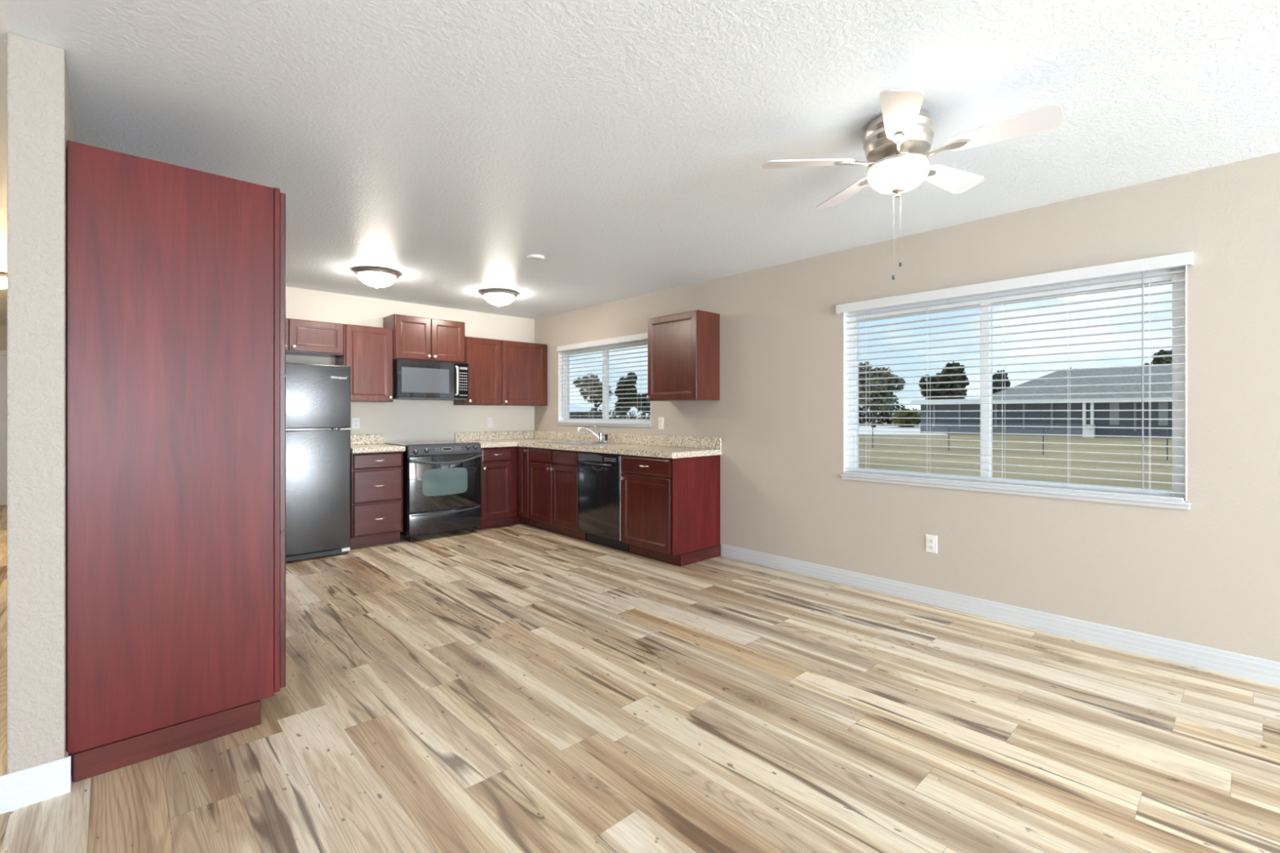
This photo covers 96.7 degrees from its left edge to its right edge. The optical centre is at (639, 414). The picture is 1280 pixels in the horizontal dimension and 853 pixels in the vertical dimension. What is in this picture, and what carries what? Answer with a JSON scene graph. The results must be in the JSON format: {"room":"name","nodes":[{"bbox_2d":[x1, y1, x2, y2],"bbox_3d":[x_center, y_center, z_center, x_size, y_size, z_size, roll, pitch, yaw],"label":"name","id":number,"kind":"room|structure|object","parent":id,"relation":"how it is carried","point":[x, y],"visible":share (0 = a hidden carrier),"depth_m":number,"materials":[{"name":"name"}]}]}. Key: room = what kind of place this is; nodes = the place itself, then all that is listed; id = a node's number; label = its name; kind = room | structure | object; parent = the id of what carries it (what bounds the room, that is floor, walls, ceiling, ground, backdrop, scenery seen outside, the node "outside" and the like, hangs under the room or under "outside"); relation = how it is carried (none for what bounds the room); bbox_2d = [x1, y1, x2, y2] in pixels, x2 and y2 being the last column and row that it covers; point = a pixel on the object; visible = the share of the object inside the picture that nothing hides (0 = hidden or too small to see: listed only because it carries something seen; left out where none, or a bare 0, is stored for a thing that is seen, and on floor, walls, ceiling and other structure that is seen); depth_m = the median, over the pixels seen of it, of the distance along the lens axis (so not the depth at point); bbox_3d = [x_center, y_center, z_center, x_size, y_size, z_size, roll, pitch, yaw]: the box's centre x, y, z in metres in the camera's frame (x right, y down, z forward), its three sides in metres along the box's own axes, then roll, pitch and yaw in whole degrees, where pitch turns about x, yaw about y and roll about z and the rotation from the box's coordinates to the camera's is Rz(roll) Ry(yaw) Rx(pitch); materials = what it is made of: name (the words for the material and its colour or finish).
{"room":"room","nodes":[
{"label":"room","id":0,"kind":"room"},
{"bbox_2d":[0,325,7,506],"bbox_3d":[-9.019,0.170,7.420,2.888,2.740,0.150,0,0,-43],"label":"wall","id":1,"kind":"structure","parent":0,"point":[3,329],"depth_m":7.70,"materials":[{"name":"beige paint"}]},
{"bbox_2d":[0,355,7,505],"bbox_3d":[-8.606,0.220,7.674,0.840,2.020,0.030,0,0,-43],"label":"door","id":2,"kind":"structure","parent":1,"relation":"in","point":[3,359],"depth_m":7.67,"materials":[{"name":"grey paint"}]},
{"bbox_2d":[0,350,7,355],"bbox_3d":[-8.602,0.190,7.671,0.980,2.100,0.050,0,0,-43],"label":"trim","id":3,"kind":"structure","parent":1,"relation":"attached to","point":[4,353],"depth_m":7.66,"materials":[{"name":"grey paint"}]},
{"bbox_2d":[7,32,76,773],"bbox_3d":[-4.947,0.020,5.065,0.128,2.440,8.845,0,0,-43],"label":"wall","id":4,"kind":"structure","parent":0,"point":[41,123],"depth_m":1.82,"materials":[{"name":"beige paint"}]},
{"bbox_2d":[0,755,71,814],"bbox_3d":[-1.931,1.184,1.820,0.156,0.112,0.014,0,0,-43],"label":"baseboard","id":5,"kind":"structure","parent":4,"relation":"attached to","point":[34,784],"depth_m":1.82,"materials":[{"name":"grey paint"}]},
{"bbox_2d":[64,751,71,784],"bbox_3d":[-1.899,1.184,1.890,0.014,0.112,0.045,0,0,-43],"label":"baseboard","id":6,"kind":"structure","parent":4,"relation":"attached to","point":[66,753],"depth_m":1.90,"materials":[{"name":"grey paint"}]},
{"bbox_2d":[285,286,534,514],"bbox_3d":[-2.863,0.170,5.878,4.032,2.740,0.150,0,0,-43],"label":"wall","id":7,"kind":"structure","parent":0,"point":[397,420],"depth_m":6.16,"materials":[{"name":"beige paint"}]},
{"bbox_2d":[285,318,343,357],"bbox_3d":[-3.237,-0.710,5.187,0.916,0.300,0.350,0,0,-43],"label":"upper cabinet","id":8,"kind":"object","parent":7,"relation":"attached to","point":[303,337],"visible":0.59,"depth_m":5.24,"materials":[{"name":"brown wood"}]},
{"bbox_2d":[351,417,359,428],"bbox_3d":[-2.877,0.090,5.758,0.072,0.116,0.008,0,0,-43],"label":"wall outlet","id":9,"kind":"object","parent":7,"relation":"attached to","point":[355,420],"visible":1,"depth_m":5.75,"materials":[{"name":"white plastic"}]},
{"bbox_2d":[335,324,392,402],"bbox_3d":[-2.732,-0.491,5.656,0.453,0.738,0.350,0,0,-43],"label":"upper cabinet","id":10,"kind":"object","parent":7,"relation":"attached to","point":[367,350],"visible":0.95,"depth_m":5.55,"materials":[{"name":"brown wood"}]},
{"bbox_2d":[351,434,382,444],"bbox_3d":[-2.854,0.257,5.768,0.472,0.102,0.020,0,0,-43],"label":"backsplash","id":11,"kind":"structure","parent":7,"relation":"attached to","point":[356,439],"depth_m":5.81,"materials":[{"name":"stone"}]},
{"bbox_2d":[383,314,464,363],"bbox_3d":[-2.284,-0.783,6.073,0.762,0.453,0.350,0,0,-43],"label":"upper cabinet","id":12,"kind":"object","parent":7,"relation":"attached to","point":[414,338],"visible":0.96,"depth_m":5.93,"materials":[{"name":"brown wood"}]},
{"bbox_2d":[392,359,468,400],"bbox_3d":[-2.256,-0.355,6.049,0.762,0.398,0.423,0,0,-43],"label":"microwave","id":13,"kind":"object","parent":12,"relation":"attached to","point":[412,380],"visible":0.98,"depth_m":5.89,"materials":[{"name":"black plastic"}]},
{"bbox_2d":[453,336,501,405],"bbox_3d":[-1.841,-0.479,6.484,0.435,0.752,0.350,0,0,-43],"label":"upper cabinet","id":14,"kind":"object","parent":7,"relation":"attached to","point":[482,356],"visible":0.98,"depth_m":6.38,"materials":[{"name":"brown wood"}]},
{"bbox_2d":[487,417,493,427],"bbox_3d":[-1.782,0.098,6.773,0.072,0.116,0.010,0,0,-43],"label":"wall outlet","id":15,"kind":"object","parent":7,"relation":"attached to","point":[490,420],"visible":1,"depth_m":6.77,"materials":[{"name":"white plastic"}]},
{"bbox_2d":[501,340,546,406],"bbox_3d":[-1.449,-0.479,6.848,0.627,0.752,0.350,0,0,-43],"label":"upper cabinet","id":16,"kind":"object","parent":7,"relation":"attached to","point":[523,364],"visible":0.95,"depth_m":6.72,"materials":[{"name":"brown wood"}]},
{"bbox_2d":[0,505,1279,852],"bbox_3d":[-1.790,1.300,2.616,6.940,0.120,16.770,0,0,-43],"label":"floor","id":17,"kind":"structure","parent":0,"point":[516,688],"depth_m":2.23,"materials":[{"name":"brown wood"}]},
{"bbox_2d":[66,140,285,782],"bbox_3d":[-1.986,0.159,2.467,0.668,2.162,0.922,0,0,-43],"label":"pantry cabinet","id":18,"kind":"object","parent":17,"relation":"on","point":[176,274],"visible":1,"depth_m":2.09,"materials":[{"name":"brown wood"}]},
{"bbox_2d":[280,362,351,562],"bbox_3d":[-3.063,0.406,5.027,0.756,1.668,0.764,0,0,-43],"label":"refrigerator","id":19,"kind":"object","parent":17,"relation":"on","point":[318,396],"visible":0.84,"depth_m":4.86,"materials":[{"name":"black metal"}]},
{"bbox_2d":[350,451,403,548],"bbox_3d":[-2.641,0.798,5.534,0.459,0.884,0.652,0,0,-43],"label":"base cabinet","id":20,"kind":"object","parent":17,"relation":"on","point":[376,477],"visible":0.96,"depth_m":5.32,"materials":[{"name":"brown wood"}]},
{"bbox_2d":[351,434,405,453],"bbox_3d":[-2.644,0.280,5.543,0.472,0.148,0.636,0,0,-43],"label":"countertop","id":21,"kind":"structure","parent":20,"relation":"on","point":[360,443],"depth_m":5.65,"materials":[{"name":"stone"}]},
{"bbox_2d":[384,440,482,542],"bbox_3d":[-2.143,0.767,5.929,0.773,0.945,0.696,0,0,-43],"label":"range","id":22,"kind":"object","parent":17,"relation":"on","point":[442,479],"visible":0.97,"depth_m":5.68,"materials":[{"name":"black metal"}]},
{"bbox_2d":[384,440,475,448],"bbox_3d":[-2.184,0.316,5.973,0.773,0.038,0.575,0,0,-43],"label":"cooktop","id":23,"kind":"object","parent":22,"relation":"in","point":[435,442],"depth_m":5.91,"materials":[{"name":"grey"}]},
{"bbox_2d":[471,446,517,529],"bbox_3d":[-1.718,0.798,6.392,0.450,0.884,0.652,0,0,-43],"label":"base cabinet","id":24,"kind":"object","parent":17,"relation":"on","point":[499,465],"visible":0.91,"depth_m":6.18,"materials":[{"name":"brown wood"}]},
{"bbox_2d":[514,446,536,528],"bbox_3d":[-1.121,0.798,6.486,0.648,0.884,0.372,0,0,-43],"label":"base cabinet","id":25,"kind":"object","parent":17,"relation":"on","point":[522,517],"visible":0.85,"depth_m":6.24,"materials":[{"name":"brown wood"}]},
{"bbox_2d":[528,447,586,541],"bbox_3d":[-0.691,0.798,6.024,0.648,0.884,0.882,0,0,-43],"label":"base cabinet","id":26,"kind":"object","parent":17,"relation":"on","point":[553,473],"visible":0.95,"depth_m":5.79,"materials":[{"name":"brown wood"}]},
{"bbox_2d":[577,451,629,552],"bbox_3d":[-0.178,0.801,5.451,0.620,0.878,0.620,0,0,-43],"label":"dishwasher","id":27,"kind":"object","parent":17,"relation":"on","point":[599,474],"visible":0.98,"depth_m":5.24,"materials":[{"name":"black plastic"}]},
{"bbox_2d":[620,454,720,566],"bbox_3d":[0.262,0.798,4.997,0.650,0.884,0.636,0,0,-43],"label":"base cabinet","id":28,"kind":"object","parent":17,"relation":"on","point":[671,507],"visible":0.99,"depth_m":4.79,"materials":[{"name":"brown wood"}]},
{"bbox_2d":[454,430,721,458],"bbox_3d":[-0.698,0.280,5.728,1.060,0.148,3.014,0,0,-43],"label":"countertop","id":29,"kind":"structure","parent":28,"relation":"on","point":[651,446],"depth_m":5.65,"materials":[{"name":"stone"}]},
{"bbox_2d":[537,440,620,445],"bbox_3d":[-0.667,0.326,6.035,0.486,0.048,0.836,0,0,-43],"label":"sink","id":30,"kind":"object","parent":29,"relation":"in","point":[566,442],"visible":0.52,"depth_m":6.06,"materials":[{"name":"silver metal"}]},
{"bbox_2d":[577,425,609,443],"bbox_3d":[-0.495,0.207,5.983,0.260,0.190,0.240,0,0,-43],"label":"faucet","id":31,"kind":"object","parent":29,"relation":"on","point":[599,437],"visible":1,"depth_m":6.03,"materials":[{"name":"silver metal"}]},
{"bbox_2d":[604,434,608,442],"bbox_3d":[-0.355,0.251,5.997,0.042,0.084,0.042,0,0,-43],"label":"sprayer","id":32,"kind":"object","parent":31,"relation":"on","point":[606,435],"visible":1,"depth_m":5.98,"materials":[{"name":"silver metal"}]},
{"bbox_2d":[0,0,1279,325],"bbox_3d":[-1.800,-1.300,2.627,7.240,0.200,17.000,0,0,-43],"label":"ceiling","id":33,"kind":"structure","parent":0,"point":[442,145],"depth_m":2.23,"materials":[{"name":"white paint"}]},
{"bbox_2d":[0,272,7,288],"bbox_3d":[-5.560,-1.128,4.867,0.364,0.144,0.364,0,0,-43],"label":"ceiling light","id":34,"kind":"object","parent":33,"relation":"attached to","point":[3,277],"visible":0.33,"depth_m":4.85,"materials":[{"name":"white glass"}]},
{"bbox_2d":[352,266,400,288],"bbox_3d":[-2.216,-1.128,4.794,0.364,0.144,0.364,0,0,-43],"label":"ceiling light","id":35,"kind":"object","parent":33,"relation":"attached to","point":[376,277],"visible":1,"depth_m":4.70,"materials":[{"name":"white glass"}]},
{"bbox_2d":[480,288,518,306],"bbox_3d":[-1.387,-1.128,5.605,0.364,0.144,0.364,0,0,-43],"label":"ceiling light","id":36,"kind":"object","parent":33,"relation":"attached to","point":[499,297],"visible":1,"depth_m":5.50,"materials":[{"name":"white glass"}]},
{"bbox_2d":[526,254,544,261],"bbox_3d":[-0.796,-1.189,4.338,0.136,0.021,0.136,0,0,-43],"label":"smoke detector","id":37,"kind":"object","parent":33,"relation":"attached to","point":[531,257],"visible":1,"depth_m":4.31,"materials":[{"name":"white plastic"}]},
{"bbox_2d":[762,88,1063,279],"bbox_3d":[1.086,-0.875,2.325,1.054,0.648,1.038,0,0,-43],"label":"ceiling fan","id":38,"kind":"object","parent":33,"relation":"hanging from","point":[898,141],"visible":1,"depth_m":2.24,"materials":[{"name":"white metal"}]},
{"bbox_2d":[534,152,1279,662],"bbox_3d":[2.597,0.170,3.082,0.160,2.740,11.680,0,0,-43],"label":"wall","id":39,"kind":"structure","parent":0,"point":[1207,574],"depth_m":3.31,"materials":[{"name":"beige paint"}]},
{"bbox_2d":[454,430,721,449],"bbox_3d":[-0.698,0.257,5.728,1.060,0.102,3.014,0,0,-43],"label":"backsplash","id":40,"kind":"structure","parent":39,"relation":"attached to","point":[636,439],"depth_m":6.15,"materials":[{"name":"stone"}]},
{"bbox_2d":[555,339,651,426],"bbox_3d":[-0.385,-0.321,6.273,0.184,0.899,1.619,0,0,-43],"label":"window","id":41,"kind":"structure","parent":39,"relation":"in","point":[565,403],"depth_m":6.40,"materials":[{"name":"white plastic"}]},
{"bbox_2d":[556,332,650,423],"bbox_3d":[-0.422,-0.357,6.211,0.097,0.895,1.614,0,0,-43],"label":"window blind","id":42,"kind":"object","parent":41,"relation":"attached to","point":[642,336],"visible":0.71,"depth_m":6.14,"materials":[{"name":"white plastic"}]},
{"bbox_2d":[658,417,663,429],"bbox_3d":[0.203,0.090,5.534,0.008,0.116,0.072,0,0,-43],"label":"wall outlet","id":43,"kind":"object","parent":39,"relation":"attached to","point":[660,420],"visible":1,"depth_m":5.53,"materials":[{"name":"white plastic"}]},
{"bbox_2d":[646,310,719,401],"bbox_3d":[0.372,-0.502,5.107,0.338,0.760,0.605,0,0,-43],"label":"upper cabinet","id":44,"kind":"object","parent":39,"relation":"attached to","point":[684,348],"visible":1,"depth_m":4.95,"materials":[{"name":"brown wood"}]},
{"bbox_2d":[925,533,937,553],"bbox_3d":[1.899,0.845,3.709,0.008,0.116,0.072,0,0,-43],"label":"wall outlet","id":45,"kind":"object","parent":39,"relation":"attached to","point":[931,540],"visible":1,"depth_m":3.71,"materials":[{"name":"white plastic"}]},
{"bbox_2d":[928,537,933,542],"bbox_3d":[1.896,0.824,3.707,0.002,0.028,0.034,0,0,-43],"label":"socket","id":46,"kind":"object","parent":45,"relation":"attached to","point":[930,540],"depth_m":3.71,"materials":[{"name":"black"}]},
{"bbox_2d":[928,544,933,549],"bbox_3d":[1.896,0.866,3.707,0.002,0.028,0.034,0,0,-43],"label":"socket","id":47,"kind":"object","parent":45,"relation":"attached to","point":[930,546],"depth_m":3.71,"materials":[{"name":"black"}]},
{"bbox_2d":[721,543,1279,685],"bbox_3d":[3.561,1.188,1.917,0.014,0.105,8.360,0,0,-43],"label":"baseboard","id":48,"kind":"structure","parent":39,"relation":"attached to","point":[1268,671],"depth_m":3.26,"materials":[{"name":"grey paint"}]},
{"bbox_2d":[840,265,1190,510],"bbox_3d":[2.154,-0.138,3.541,0.184,1.224,1.839,0,0,-43],"label":"window","id":49,"kind":"structure","parent":39,"relation":"in","point":[1184,504],"depth_m":3.43,"materials":[{"name":"white plastic"}]},
{"bbox_2d":[835,251,1193,501],"bbox_3d":[2.099,-0.181,3.497,0.097,1.231,1.871,0,0,-43],"label":"window blind","id":50,"kind":"object","parent":49,"relation":"attached to","point":[1185,258],"visible":1,"depth_m":3.33,"materials":[{"name":"white plastic"}]},
{"label":"outside","id":51,"kind":"structure","parent":0,"visible":0},
{"bbox_2d":[611,417,1172,490],"bbox_3d":[62.696,1.790,126.516,255.900,0.300,420.000,0,0,-43],"label":"ground","id":52,"kind":"structure","parent":51,"point":[1122,441],"depth_m":21.98,"materials":[{"name":"green plant"}]},
{"bbox_2d":[569,404,602,418],"bbox_3d":[-10.969,-0.010,78.000,10.800,3.300,6.800,0,0,-43],"label":"house","id":53,"kind":"structure","parent":52,"relation":"on","point":[571,405],"depth_m":77.20,"materials":[{"name":"grey"}]},
{"bbox_2d":[573,373,613,418],"bbox_3d":[-4.911,-1.317,60.025,3.911,5.913,4.167,0,0,-43],"label":"tree","id":54,"kind":"object","parent":52,"relation":"on","point":[596,397],"visible":0.7,"depth_m":59.13,"materials":[{"name":"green plant"}]},
{"bbox_2d":[569,407,650,418],"bbox_3d":[-2.425,0.588,41.961,10.702,2.240,2.747,0,0,1],"label":"hedge","id":55,"kind":"object","parent":52,"relation":"on","point":[644,408],"visible":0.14,"depth_m":41.79,"materials":[{"name":"green plant"}]},
{"bbox_2d":[613,372,637,418],"bbox_3d":[-1.306,-0.979,47.974,2.284,5.239,2.280,0,0,-43],"label":"tree","id":56,"kind":"object","parent":52,"relation":"on","point":[632,382],"visible":0.78,"depth_m":47.55,"materials":[{"name":"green plant"}]},
{"bbox_2d":[633,393,650,418],"bbox_3d":[0.430,-0.295,60.121,2.471,3.870,3.392,0,0,-6],"label":"tree","id":57,"kind":"object","parent":52,"relation":"on","point":[636,400],"visible":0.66,"depth_m":59.12,"materials":[{"name":"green plant"}]},
{"bbox_2d":[858,361,905,427],"bbox_3d":[28.928,-2.506,69.740,6.781,8.291,6.792,0,0,-43],"label":"tree","id":58,"kind":"object","parent":52,"relation":"on","point":[878,375],"visible":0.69,"depth_m":68.36,"materials":[{"name":"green plant"}]},
{"bbox_2d":[858,401,906,425],"bbox_3d":[34.317,-0.030,83.953,9.002,3.600,8.664,0,0,-43],"label":"hedge","id":59,"kind":"object","parent":52,"relation":"on","point":[886,414],"visible":0.38,"depth_m":83.29,"materials":[{"name":"green plant"}]},
{"bbox_2d":[891,407,920,426],"bbox_3d":[33.867,0.489,71.996,3.863,2.659,3.171,0,0,-11],"label":"shrub","id":60,"kind":"object","parent":52,"relation":"on","point":[899,414],"visible":0.88,"depth_m":71.33,"materials":[{"name":"green plant"}]},
{"bbox_2d":[899,404,920,424],"bbox_3d":[43.450,-0.110,88.817,6.200,3.500,4.200,0,0,-43],"label":"house","id":61,"kind":"structure","parent":52,"relation":"on","point":[917,407],"depth_m":87.31,"materials":[{"name":"white paint"}]},
{"bbox_2d":[918,361,969,399],"bbox_3d":[33.362,-2.057,62.131,4.184,7.393,5.068,0,0,-43],"label":"tree","id":62,"kind":"object","parent":52,"relation":"on","point":[953,371],"visible":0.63,"depth_m":60.92,"materials":[{"name":"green plant"}]},
{"bbox_2d":[992,369,1010,394],"bbox_3d":[47.270,-2.057,75.051,3.418,7.394,2.957,0,0,-43],"label":"tree","id":63,"kind":"object","parent":52,"relation":"on","point":[1003,375],"visible":0.3,"depth_m":73.94,"materials":[{"name":"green plant"}]},
{"bbox_2d":[859,425,1168,460],"bbox_3d":[13.787,1.090,25.467,0.791,1.100,14.456,0,0,-43],"label":"wire fence","id":64,"kind":"object","parent":52,"relation":"on","point":[1043,436],"visible":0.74,"depth_m":22.98,"materials":[{"name":"grey metal"}]},
{"bbox_2d":[910,365,1172,439],"bbox_3d":[36.394,-0.935,43.102,10.400,5.150,26.800,0,0,-43],"label":"neighbor house","id":65,"kind":"structure","parent":52,"relation":"on","point":[1163,369],"depth_m":42.27,"materials":[{"name":"grey"}]},
{"bbox_2d":[1144,349,1172,364],"bbox_3d":[75.143,-4.069,80.005,6.419,11.417,7.399,0,0,-43],"label":"tree","id":66,"kind":"object","parent":52,"relation":"on","point":[1164,360],"visible":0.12,"depth_m":80.68,"materials":[{"name":"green plant"}]},
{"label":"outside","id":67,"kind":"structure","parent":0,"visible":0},
{"bbox_2d":[858,426,948,435],"bbox_3d":[25.621,1.624,64.228,41.625,0.028,27.356,0,0,-43],"label":"road","id":68,"kind":"structure","parent":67,"point":[916,428],"depth_m":56.12,"materials":[{"name":"grey asphalt"}]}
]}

